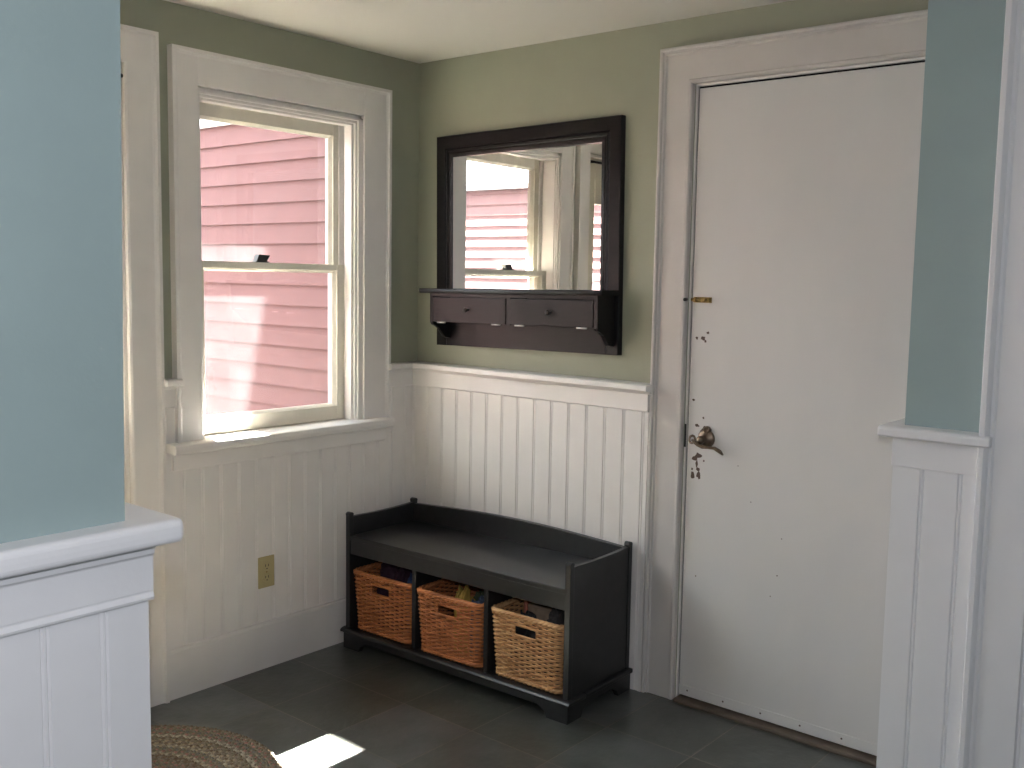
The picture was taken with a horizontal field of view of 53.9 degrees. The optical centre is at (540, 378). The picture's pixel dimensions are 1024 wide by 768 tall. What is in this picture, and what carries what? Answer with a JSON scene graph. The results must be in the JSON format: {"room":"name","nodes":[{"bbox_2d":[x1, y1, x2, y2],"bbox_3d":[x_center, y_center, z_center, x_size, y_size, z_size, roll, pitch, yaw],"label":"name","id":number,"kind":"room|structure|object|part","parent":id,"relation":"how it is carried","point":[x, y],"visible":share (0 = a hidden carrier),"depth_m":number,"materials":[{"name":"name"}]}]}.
{"room":"mudroom","nodes":[
{"label":"mudroom","id":0,"kind":"room"},
{"bbox_2d":[0,0,183,767],"bbox_3d":[-1.490,0.221,0.351,0.214,2.256,2.893,6,7,39],"label":"wall","id":1,"kind":"structure","parent":0,"point":[77,567],"depth_m":1.30,"materials":[{"name":"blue paint"}]},
{"bbox_2d":[120,0,420,649],"bbox_3d":[-1.359,-0.051,3.119,0.178,2.256,2.620,6,7,39],"label":"wall","id":2,"kind":"structure","parent":0,"point":[293,508],"depth_m":3.61,"materials":[{"name":"green paint"}]},
{"bbox_2d":[120,24,169,706],"bbox_3d":[-1.587,0.025,2.859,0.161,2.148,1.034,6,7,39],"label":"door","id":3,"kind":"structure","parent":2,"relation":"in","point":[143,328],"depth_m":3.15,"materials":[{"name":"white paint"}]},
{"bbox_2d":[169,597,345,700],"bbox_3d":[-0.875,0.943,3.761,0.022,0.172,1.143,6,7,39],"label":"baseboard","id":4,"kind":"structure","parent":2,"relation":"attached to","point":[200,665],"depth_m":3.57,"materials":[{"name":"white paint"}]},
{"bbox_2d":[258,554,273,588],"bbox_3d":[-0.979,0.689,3.592,0.008,0.114,0.068,6,7,39],"label":"electrical outlet","id":5,"kind":"object","parent":2,"relation":"attached to","point":[266,563],"visible":1,"depth_m":3.59,"materials":[{"name":"beige plastic"}]},
{"bbox_2d":[263,562,270,570],"bbox_3d":[-0.977,0.668,3.589,0.003,0.033,0.033,6,7,39],"label":"socket","id":6,"kind":"object","parent":5,"relation":"attached to","point":[266,565],"depth_m":3.59,"materials":[{"name":"beige plastic"}]},
{"bbox_2d":[263,573,270,581],"bbox_3d":[-0.978,0.710,3.593,0.003,0.033,0.033,6,7,39],"label":"socket","id":7,"kind":"object","parent":5,"relation":"attached to","point":[266,576],"depth_m":3.59,"materials":[{"name":"beige plastic"}]},
{"bbox_2d":[166,44,394,471],"bbox_3d":[-0.929,-0.406,3.590,0.203,1.356,0.960,6,7,39],"label":"window","id":8,"kind":"structure","parent":2,"relation":"in","point":[358,149],"depth_m":3.64,"materials":[{"name":"white paint"}]},
{"bbox_3d":[-0.983,-0.676,3.611,0.032,0.578,0.674,6,7,39],"label":"sash","id":9,"kind":"part","parent":8,"relation":"part of","materials":[{"name":"beige paint"}]},
{"bbox_3d":[-0.963,-0.124,3.640,0.032,0.590,0.674,6,7,39],"label":"sash","id":10,"kind":"part","parent":8,"relation":"part of","materials":[{"name":"beige paint"}]},
{"bbox_3d":[-0.988,0.190,3.687,0.084,0.040,0.676,6,7,39],"label":"sill","id":11,"kind":"part","parent":8,"relation":"part of","materials":[{"name":"beige paint"}]},
{"bbox_3d":[-0.914,0.195,3.617,0.119,0.035,0.944,6,7,39],"label":"sill","id":12,"kind":"part","parent":8,"relation":"part of","materials":[{"name":"white paint"}]},
{"bbox_3d":[-0.846,-0.018,3.658,0.048,0.034,1.143,6,7,39],"label":"chair rail","id":13,"kind":"part","parent":2,"relation":"part of","materials":[{"name":"white paint"}]},
{"bbox_2d":[164,0,791,63],"bbox_3d":[-0.116,-0.952,0.511,5.230,0.100,5.220,6,7,39],"label":"ceiling","id":14,"kind":"structure","parent":0,"point":[417,31],"depth_m":3.29,"materials":[{"name":"grey paint"}]},
{"bbox_2d":[151,642,875,767],"bbox_3d":[-0.162,1.392,0.743,5.230,0.100,5.220,6,7,39],"label":"floor","id":15,"kind":"structure","parent":0,"point":[334,706],"depth_m":3.19,"materials":[{"name":"tile"}]},
{"bbox_2d":[151,724,282,767],"bbox_3d":[-1.200,1.129,2.606,0.955,0.015,1.094,6,8,41],"label":"braided rug","id":16,"kind":"object","parent":15,"relation":"on","point":[172,746],"visible":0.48,"depth_m":2.96,"materials":[{"name":"fabric"}]},
{"bbox_2d":[340,497,632,724],"bbox_3d":[-0.219,0.790,3.639,1.077,0.525,0.381,5,7,37],"label":"storage bench","id":17,"kind":"object","parent":15,"relation":"on","point":[588,578],"visible":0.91,"depth_m":3.48,"materials":[{"name":"black paint"}]},
{"bbox_3d":[-0.724,0.724,3.814,0.022,0.447,0.023,5,7,37],"label":"post","id":18,"kind":"part","parent":17,"relation":"part of","materials":[{"name":"black paint"}]},
{"bbox_2d":[353,561,411,643],"bbox_3d":[-0.496,0.833,3.845,0.317,0.232,0.336,5,7,37],"label":"wicker basket","id":19,"kind":"object","parent":17,"relation":"in","point":[366,595],"visible":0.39,"depth_m":3.72,"materials":[{"name":"brown wicker"}]},
{"bbox_2d":[377,562,411,629],"bbox_3d":[-0.538,0.807,3.827,0.148,0.266,0.144,6,7,39],"label":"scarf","id":20,"kind":"object","parent":19,"relation":"in","point":[389,571],"visible":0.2,"depth_m":3.78,"materials":[{"name":"fabric"}]},
{"bbox_2d":[406,572,411,633],"bbox_3d":[-0.451,0.828,3.765,0.069,0.239,0.127,6,7,39],"label":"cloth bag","id":21,"kind":"object","parent":19,"relation":"in","point":[410,577],"visible":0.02,"depth_m":3.73,"materials":[{"name":"fabric"}]},
{"bbox_3d":[-0.621,0.720,3.949,0.016,0.431,0.333,5,7,37],"label":"panel","id":22,"kind":"part","parent":17,"relation":"part of","materials":[{"name":"black paint"}]},
{"bbox_3d":[-0.516,0.701,4.084,0.022,0.447,0.023,5,7,37],"label":"post","id":23,"kind":"part","parent":17,"relation":"part of","materials":[{"name":"black paint"}]},
{"bbox_2d":[416,578,483,667],"bbox_3d":[-0.232,0.859,3.636,0.317,0.232,0.336,5,7,36],"label":"wicker basket","id":24,"kind":"object","parent":17,"relation":"in","point":[443,647],"visible":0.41,"depth_m":3.52,"materials":[{"name":"brown wicker"}]},
{"bbox_2d":[451,584,474,652],"bbox_3d":[-0.271,0.848,3.567,0.079,0.247,0.068,6,7,39],"label":"cloth","id":25,"kind":"object","parent":24,"relation":"in","point":[464,594],"visible":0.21,"depth_m":3.54,"materials":[{"name":"yellow fabric"}]},
{"bbox_2d":[470,595,483,658],"bbox_3d":[-0.206,0.863,3.526,0.064,0.227,0.102,6,7,39],"label":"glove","id":26,"kind":"object","parent":24,"relation":"in","point":[481,598],"visible":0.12,"depth_m":3.50,"materials":[{"name":"blue fabric"}]},
{"bbox_2d":[473,590,483,600],"bbox_3d":[-0.170,0.845,3.633,0.131,0.244,0.111,6,7,39],"label":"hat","id":27,"kind":"object","parent":24,"relation":"in","point":[479,593],"visible":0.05,"depth_m":3.62,"materials":[{"name":"fabric"}]},
{"bbox_3d":[-0.314,0.672,3.498,1.003,0.053,0.018,5,7,37],"label":"seat rail","id":28,"kind":"part","parent":17,"relation":"part of","materials":[{"name":"black paint"}]},
{"bbox_3d":[-0.215,0.626,3.622,1.003,0.018,0.345,5,7,37],"label":"seat","id":29,"kind":"part","parent":17,"relation":"part of","materials":[{"name":"black paint"}]},
{"bbox_2d":[340,625,632,707],"bbox_3d":[-0.222,0.982,3.658,1.077,0.016,0.381,5,7,37],"label":"shelf","id":30,"kind":"object","parent":17,"relation":"attached to","point":[484,675],"depth_m":3.42,"materials":[{"name":"black paint"}]},
{"bbox_3d":[-0.107,0.562,3.756,1.003,0.087,0.018,5,7,37],"label":"rail","id":31,"kind":"part","parent":17,"relation":"part of","materials":[{"name":"black paint"}]},
{"bbox_2d":[491,598,563,693],"bbox_3d":[0.045,0.883,3.429,0.317,0.236,0.336,6,7,38],"label":"wicker basket","id":32,"kind":"object","parent":17,"relation":"in","point":[504,620],"visible":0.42,"depth_m":3.31,"materials":[{"name":"beige wicker"}]},
{"bbox_2d":[509,610,543,677],"bbox_3d":[-0.052,0.887,3.382,0.143,0.213,0.055,6,7,39],"label":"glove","id":33,"kind":"object","parent":32,"relation":"in","point":[521,631],"visible":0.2,"depth_m":3.36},
{"bbox_2d":[524,600,551,659],"bbox_3d":[0.024,0.875,3.455,0.158,0.226,0.063,5,7,31],"label":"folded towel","id":34,"kind":"object","parent":32,"relation":"in","point":[542,612],"visible":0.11,"depth_m":3.43,"materials":[{"name":"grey fabric"}]},
{"bbox_2d":[544,608,564,684],"bbox_3d":[0.060,0.873,3.325,0.075,0.258,0.104,6,7,39],"label":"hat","id":35,"kind":"object","parent":32,"relation":"in","point":[556,616],"visible":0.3,"depth_m":3.29,"materials":[{"name":"black fabric"}]},
{"bbox_3d":[0.089,0.801,3.195,0.022,0.447,0.023,5,7,37],"label":"post","id":36,"kind":"part","parent":17,"relation":"part of","materials":[{"name":"black paint"}]},
{"bbox_3d":[0.192,0.798,3.329,0.016,0.431,0.333,5,7,37],"label":"panel","id":37,"kind":"part","parent":17,"relation":"part of","materials":[{"name":"black paint"}]},
{"bbox_3d":[0.297,0.778,3.465,0.022,0.447,0.023,5,7,37],"label":"post","id":38,"kind":"part","parent":17,"relation":"part of","materials":[{"name":"black paint"}]},
{"bbox_2d":[876,0,1005,767],"bbox_3d":[2.148,0.159,1.705,3.032,2.256,0.424,6,7,39],"label":"wall pier","id":39,"kind":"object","parent":15,"relation":"on","point":[935,446],"visible":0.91,"depth_m":2.44,"materials":[{"name":"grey paint"}]},
{"bbox_2d":[958,0,1023,767],"bbox_3d":[1.123,0.080,2.297,0.216,2.256,0.047,6,7,39],"label":"trim","id":40,"kind":"structure","parent":39,"relation":"attached to","point":[992,707],"depth_m":2.34,"materials":[{"name":"white paint"}]},
{"bbox_2d":[412,0,928,696],"bbox_3d":[0.471,-0.038,3.355,2.730,2.256,0.192,6,7,39],"label":"wall","id":41,"kind":"structure","parent":0,"point":[551,438],"depth_m":3.60,"materials":[{"name":"green paint"}]},
{"bbox_2d":[419,115,625,354],"bbox_3d":[-0.099,-0.510,3.654,0.882,0.812,0.146,5,7,39],"label":"wall mirror","id":42,"kind":"object","parent":41,"relation":"attached to","point":[530,219],"visible":1,"depth_m":3.65,"materials":[{"name":"brown wood"}]},
{"bbox_3d":[-0.266,-0.256,3.754,0.368,0.093,0.014,5,7,39],"label":"drawer","id":43,"kind":"part","parent":42,"relation":"part of","materials":[{"name":"brown wood"}]},
{"bbox_2d":[419,288,619,295],"bbox_3d":[-0.099,-0.318,3.662,0.868,0.018,0.109,5,7,39],"label":"shelf","id":44,"kind":"object","parent":42,"relation":"attached to","point":[433,291],"depth_m":3.60,"materials":[{"name":"brown wood"}]},
{"bbox_2d":[453,143,601,289],"bbox_3d":[-0.059,-0.582,3.697,0.719,0.533,0.002,5,7,38],"label":"mirror glass","id":45,"kind":"object","parent":42,"relation":"attached to","point":[526,215],"depth_m":3.68,"materials":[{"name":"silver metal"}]},
{"bbox_3d":[0.038,-0.231,3.510,0.368,0.093,0.014,5,7,39],"label":"drawer","id":46,"kind":"part","parent":42,"relation":"part of","materials":[{"name":"brown wood"}]},
{"bbox_3d":[-0.077,-0.009,3.726,1.158,0.034,0.072,6,7,39],"label":"chair rail","id":47,"kind":"part","parent":41,"relation":"part of","materials":[{"name":"white paint"}]},
{"bbox_2d":[641,9,927,766],"bbox_3d":[0.803,0.041,3.101,1.017,2.162,0.176,6,7,39],"label":"door","id":48,"kind":"structure","parent":41,"relation":"in","point":[805,183],"depth_m":3.10,"materials":[{"name":"paint"}]},
{"bbox_3d":[0.480,0.187,3.334,0.006,0.077,0.002,6,7,39],"label":"strike plate","id":49,"kind":"part","parent":48,"relation":"part of","materials":[{"name":"grey metal"}]},
{"bbox_3d":[0.540,0.197,3.251,0.132,0.083,0.057,6,7,39],"label":"lever handle","id":50,"kind":"part","parent":48,"relation":"part of","materials":[{"name":"brown metal"}]},
{"label":"outside","id":51,"kind":"structure","parent":0,"visible":0},
{"bbox_3d":[-7.911,1.060,6.351,13.870,0.150,22.000,6,7,39],"label":"ground","id":52,"kind":"structure","parent":51,"visible":0},
{"bbox_2d":[200,119,327,415],"bbox_3d":[-2.770,-1.677,6.005,5.868,5.652,0.115,6,7,39],"label":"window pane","id":53,"kind":"object","parent":52,"relation":"on","point":[263,190],"visible":0.02,"depth_m":4.90,"materials":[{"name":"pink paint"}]}
]}

